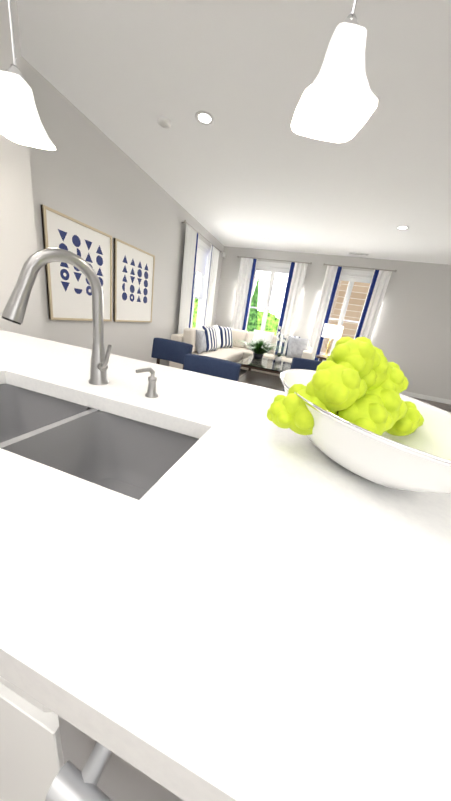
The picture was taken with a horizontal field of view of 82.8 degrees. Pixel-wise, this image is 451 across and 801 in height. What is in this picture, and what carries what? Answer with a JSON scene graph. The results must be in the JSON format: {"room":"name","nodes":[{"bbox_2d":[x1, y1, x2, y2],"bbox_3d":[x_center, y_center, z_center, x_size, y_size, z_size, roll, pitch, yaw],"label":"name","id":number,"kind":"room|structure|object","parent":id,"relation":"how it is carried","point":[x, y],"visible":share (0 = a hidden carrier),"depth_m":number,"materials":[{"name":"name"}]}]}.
{"room":"kitchen","nodes":[
{"label":"kitchen","id":0,"kind":"room"},
{"bbox_2d":[0,0,43,338],"bbox_3d":[-1.628,-0.940,1.458,0.680,2.750,0.610,14,19,14],"label":"wall","id":1,"kind":"structure","parent":0,"point":[18,245],"depth_m":1.49,"materials":[{"name":"white paint"}]},
{"bbox_2d":[21,56,223,364],"bbox_3d":[-1.956,-1.095,1.768,0.160,2.750,11.220,14,19,14],"label":"wall","id":2,"kind":"structure","parent":0,"point":[87,171],"depth_m":2.90,"materials":[{"name":"white paint"}]},
{"bbox_2d":[41,205,111,320],"bbox_3d":[-1.532,-1.358,2.753,0.031,0.960,0.840,14,19,14],"label":"framed artwork","id":3,"kind":"object","parent":2,"relation":"attached to","point":[69,294],"visible":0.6,"depth_m":2.64,"materials":[{"name":"white paper"}]},
{"bbox_2d":[113,238,154,322],"bbox_3d":[-1.259,-1.596,3.577,0.031,0.960,0.840,14,19,14],"label":"framed artwork","id":4,"kind":"object","parent":2,"relation":"attached to","point":[133,276],"visible":1,"depth_m":3.50,"materials":[{"name":"white paper"}]},
{"bbox_2d":[178,220,221,333],"bbox_3d":[-0.598,-2.051,5.493,0.121,2.537,1.894,14,19,14],"label":"curtain","id":5,"kind":"object","parent":2,"relation":"attached to","point":[189,260],"visible":0.83,"depth_m":4.95,"materials":[{"name":"grey fabric"}]},
{"bbox_2d":[190,238,210,327],"bbox_3d":[-0.667,-2.278,5.489,0.195,2.015,1.150,14,19,14],"label":"window","id":6,"kind":"structure","parent":2,"relation":"in","point":[201,298],"depth_m":5.81,"materials":[{"name":"white"}]},
{"bbox_2d":[195,245,208,274],"bbox_3d":[-0.543,-2.902,5.268,0.034,0.461,0.910,14,19,14],"label":"window shade","id":7,"kind":"object","parent":6,"relation":"attached to","point":[201,259],"visible":0.6,"depth_m":5.41,"materials":[{"name":"white fabric"}]},
{"bbox_2d":[17,0,450,264],"bbox_3d":[1.241,-1.702,0.534,6.600,0.080,11.300,14,19,14],"label":"ceiling","id":8,"kind":"structure","parent":0,"point":[248,167],"depth_m":2.05,"materials":[{"name":"white paint"}]},
{"bbox_2d":[0,0,55,150],"bbox_3d":[-0.725,-1.517,0.834,0.221,1.014,0.221,14,19,14],"label":"pendant light","id":9,"kind":"object","parent":8,"relation":"hanging from","point":[20,123],"visible":1,"depth_m":0.94,"materials":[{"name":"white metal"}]},
{"bbox_2d":[158,116,170,128],"bbox_3d":[-0.555,-2.521,2.324,0.120,0.030,0.118,14,19,14],"label":"smoke detector","id":10,"kind":"object","parent":8,"relation":"attached to","point":[164,122],"visible":0.98,"depth_m":2.30,"materials":[{"name":"white plastic"}]},
{"bbox_2d":[195,111,213,125],"bbox_3d":[-0.180,-2.439,2.212,0.168,0.005,0.168,-2,21,-28],"label":"recessed light","id":11,"kind":"object","parent":8,"relation":"in","point":[205,118],"depth_m":2.21,"materials":[{"name":"white"}]},
{"bbox_2d":[291,0,377,142],"bbox_3d":[0.360,-1.253,0.540,0.221,1.014,0.221,14,19,14],"label":"pendant light","id":12,"kind":"object","parent":8,"relation":"hanging from","point":[338,102],"visible":1,"depth_m":0.69,"materials":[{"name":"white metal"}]},
{"bbox_2d":[348,252,368,255],"bbox_3d":[2.757,-3.034,5.294,0.400,0.009,0.140,14,19,14],"label":"ceiling vent","id":13,"kind":"object","parent":8,"relation":"in","point":[355,253],"visible":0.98,"depth_m":5.28,"materials":[{"name":"white metal"}]},
{"bbox_2d":[396,226,408,229],"bbox_3d":[2.610,-2.543,3.769,0.168,0.005,0.168,11,19,6],"label":"recessed light","id":14,"kind":"object","parent":8,"relation":"in","point":[399,227],"depth_m":3.77,"materials":[{"name":"white"}]},
{"bbox_2d":[214,246,450,399],"bbox_3d":[2.794,-1.815,6.026,6.360,2.750,0.160,14,19,14],"label":"wall","id":15,"kind":"structure","parent":0,"point":[411,336],"depth_m":5.66,"materials":[{"name":"white paint"}]},
{"bbox_2d":[246,261,289,331],"bbox_3d":[1.030,-2.339,6.430,1.150,2.015,0.195,14,19,14],"label":"window","id":16,"kind":"structure","parent":15,"relation":"in","point":[266,309],"depth_m":6.35,"materials":[{"name":"white"}]},
{"bbox_2d":[256,266,288,273],"bbox_3d":[1.142,-3.131,6.132,0.910,0.101,0.034,14,19,14],"label":"window shade","id":17,"kind":"object","parent":16,"relation":"attached to","point":[272,269],"visible":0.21,"depth_m":6.14,"materials":[{"name":"white"}]},
{"bbox_2d":[231,256,311,335],"bbox_3d":[0.947,-2.122,6.394,1.762,2.537,0.121,14,19,14],"label":"curtain","id":18,"kind":"object","parent":15,"relation":"attached to","point":[293,289],"visible":0.83,"depth_m":6.21,"materials":[{"name":"grey fabric"}]},
{"bbox_2d":[320,269,373,355],"bbox_3d":[2.726,-1.932,5.985,1.150,2.015,0.195,14,19,14],"label":"window","id":19,"kind":"structure","parent":15,"relation":"in","point":[341,319],"depth_m":5.86,"materials":[{"name":"white wood"}]},
{"bbox_2d":[340,274,371,282],"bbox_3d":[2.837,-2.714,5.690,0.910,0.121,0.034,14,19,14],"label":"window shade","id":20,"kind":"object","parent":19,"relation":"attached to","point":[353,278],"visible":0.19,"depth_m":5.68,"materials":[{"name":"white"}]},
{"bbox_2d":[308,263,396,360],"bbox_3d":[2.705,-1.700,5.933,1.472,2.537,0.121,14,19,14],"label":"curtain","id":21,"kind":"object","parent":15,"relation":"attached to","point":[374,300],"visible":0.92,"depth_m":5.75,"materials":[{"name":"grey fabric"}]},
{"bbox_2d":[400,391,450,404],"bbox_3d":[2.503,-0.568,6.387,6.196,0.100,0.014,14,19,14],"label":"baseboard","id":22,"kind":"structure","parent":15,"relation":"attached to","point":[430,398],"depth_m":5.83,"materials":[{"name":"white wood"}]},
{"bbox_2d":[239,369,450,412],"bbox_3d":[0.841,0.942,1.428,6.600,0.060,11.300,14,19,14],"label":"floor","id":23,"kind":"structure","parent":0,"point":[445,407],"depth_m":5.60,"materials":[{"name":"brown wood"}]},
{"bbox_2d":[0,688,39,763],"bbox_3d":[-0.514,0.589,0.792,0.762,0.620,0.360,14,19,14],"label":"base cabinet","id":24,"kind":"object","parent":23,"relation":"on","point":[15,718],"depth_m":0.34,"materials":[{"name":"white"}]},
{"bbox_2d":[28,704,167,800],"bbox_3d":[0.144,0.630,0.570,0.592,0.872,0.588,14,19,14],"label":"dishwasher","id":25,"kind":"object","parent":23,"relation":"on","point":[71,770],"depth_m":0.27,"materials":[{"name":"white metal"}]},
{"bbox_2d":[0,330,450,800],"bbox_3d":[-0.435,-0.013,0.770,2.322,0.043,0.995,14,19,14],"label":"countertop","id":26,"kind":"structure","parent":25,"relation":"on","point":[268,619],"depth_m":0.25,"materials":[{"name":"white stone"}]},
{"bbox_2d":[1,248,163,399],"bbox_3d":[-0.365,-0.196,0.691,0.322,0.370,0.243,14,19,14],"label":"faucet","id":27,"kind":"object","parent":26,"relation":"on","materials":[{"name":"silver metal"}]},
{"bbox_2d":[0,380,199,495],"bbox_3d":[-0.439,0.153,0.642,0.744,0.212,0.324,14,19,14],"label":"sink","id":28,"kind":"object","parent":26,"relation":"in","point":[124,451],"depth_m":0.75,"materials":[{"name":"grey metal"}]},
{"bbox_2d":[267,337,450,492],"bbox_3d":[0.288,0.001,0.559,0.388,0.268,0.564,4,19,-12],"label":"decorative bowl","id":29,"kind":"object","parent":26,"relation":"on","point":[347,405],"visible":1,"depth_m":0.49,"materials":[{"name":"white ceramic"}]},
{"bbox_2d":[151,338,192,365],"bbox_3d":[-0.531,0.037,1.916,0.428,0.941,0.468,15,20,19],"label":"stool","id":30,"kind":"object","parent":23,"relation":"on","point":[171,350],"visible":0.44,"depth_m":1.95,"materials":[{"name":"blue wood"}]},
{"bbox_2d":[183,354,240,380],"bbox_3d":[-0.193,0.253,1.429,0.428,0.941,0.468,14,19,14],"label":"stool","id":31,"kind":"object","parent":23,"relation":"on","point":[217,367],"visible":0.25,"depth_m":1.46,"materials":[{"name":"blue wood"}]},
{"bbox_2d":[169,325,311,375],"bbox_3d":[0.532,-0.937,5.248,2.360,0.953,2.540,14,19,14],"label":"sofa","id":32,"kind":"object","parent":23,"relation":"on","point":[214,341],"visible":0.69,"depth_m":5.57,"materials":[{"name":"beige fabric"}]},
{"bbox_2d":[210,325,221,350],"bbox_3d":[-0.197,-1.293,5.233,0.160,0.500,0.500,-4,17,9],"label":"pillow","id":33,"kind":"object","parent":32,"relation":"on","point":[217,331],"depth_m":5.12,"materials":[{"name":"fabric"}]},
{"bbox_2d":[248,329,274,353],"bbox_3d":[0.841,-1.379,5.957,0.500,0.500,0.160,15,4,19],"label":"pillow","id":34,"kind":"object","parent":32,"relation":"on","point":[254,336],"depth_m":5.89,"materials":[{"name":"fabric"}]},
{"bbox_2d":[285,335,309,360],"bbox_3d":[1.615,-1.164,5.696,0.500,0.500,0.170,7,-3,-5],"label":"pillow","id":35,"kind":"object","parent":32,"relation":"on","point":[296,345],"depth_m":5.63,"materials":[{"name":"fabric"}]},
{"bbox_2d":[283,357,321,391],"bbox_3d":[0.589,0.178,2.001,0.428,0.941,0.467,12,19,11],"label":"stool","id":36,"kind":"object","parent":23,"relation":"on","point":[302,363],"visible":0.06,"depth_m":2.04,"materials":[{"name":"blue fabric"}]},
{"bbox_3d":[1.823,-0.176,5.061,3.150,0.012,2.300,14,19,14],"label":"rug","id":37,"kind":"object","parent":23,"relation":"on","visible":0},
{"bbox_2d":[231,326,291,390],"bbox_3d":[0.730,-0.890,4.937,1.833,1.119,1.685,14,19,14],"label":"coffee table","id":38,"kind":"object","parent":37,"relation":"on","point":[258,361],"visible":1,"depth_m":4.78,"materials":[{"name":"brown wood"}]},
{"bbox_2d":[316,324,343,361],"bbox_3d":[2.309,-0.970,5.600,0.600,1.296,0.600,14,19,14],"label":"lamp","id":39,"kind":"object","parent":37,"relation":"on","point":[330,331],"visible":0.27,"depth_m":5.36,"materials":[{"name":"brown wood"}]},
{"label":"outside","id":40,"kind":"structure","parent":0,"visible":0},
{"bbox_2d":[192,271,287,335],"bbox_3d":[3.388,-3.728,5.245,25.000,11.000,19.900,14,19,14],"label":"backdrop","id":41,"kind":"structure","parent":40,"point":[278,293],"depth_m":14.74,"materials":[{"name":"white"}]},
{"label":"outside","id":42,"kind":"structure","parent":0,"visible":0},
{"bbox_2d":[246,276,258,331],"bbox_3d":[1.233,-3.874,11.964,5.511,3.400,2.026,11,19,6],"label":"tree","id":43,"kind":"object","parent":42,"point":[252,322],"visible":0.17,"depth_m":11.15,"materials":[{"name":"green plant"}]},
{"bbox_2d":[321,280,369,353],"bbox_3d":[7.879,-3.848,10.767,6.320,11.000,4.000,14,19,14],"label":"building","id":44,"kind":"structure","parent":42,"point":[357,299],"depth_m":9.75,"materials":[{"name":"brick"}]}
]}

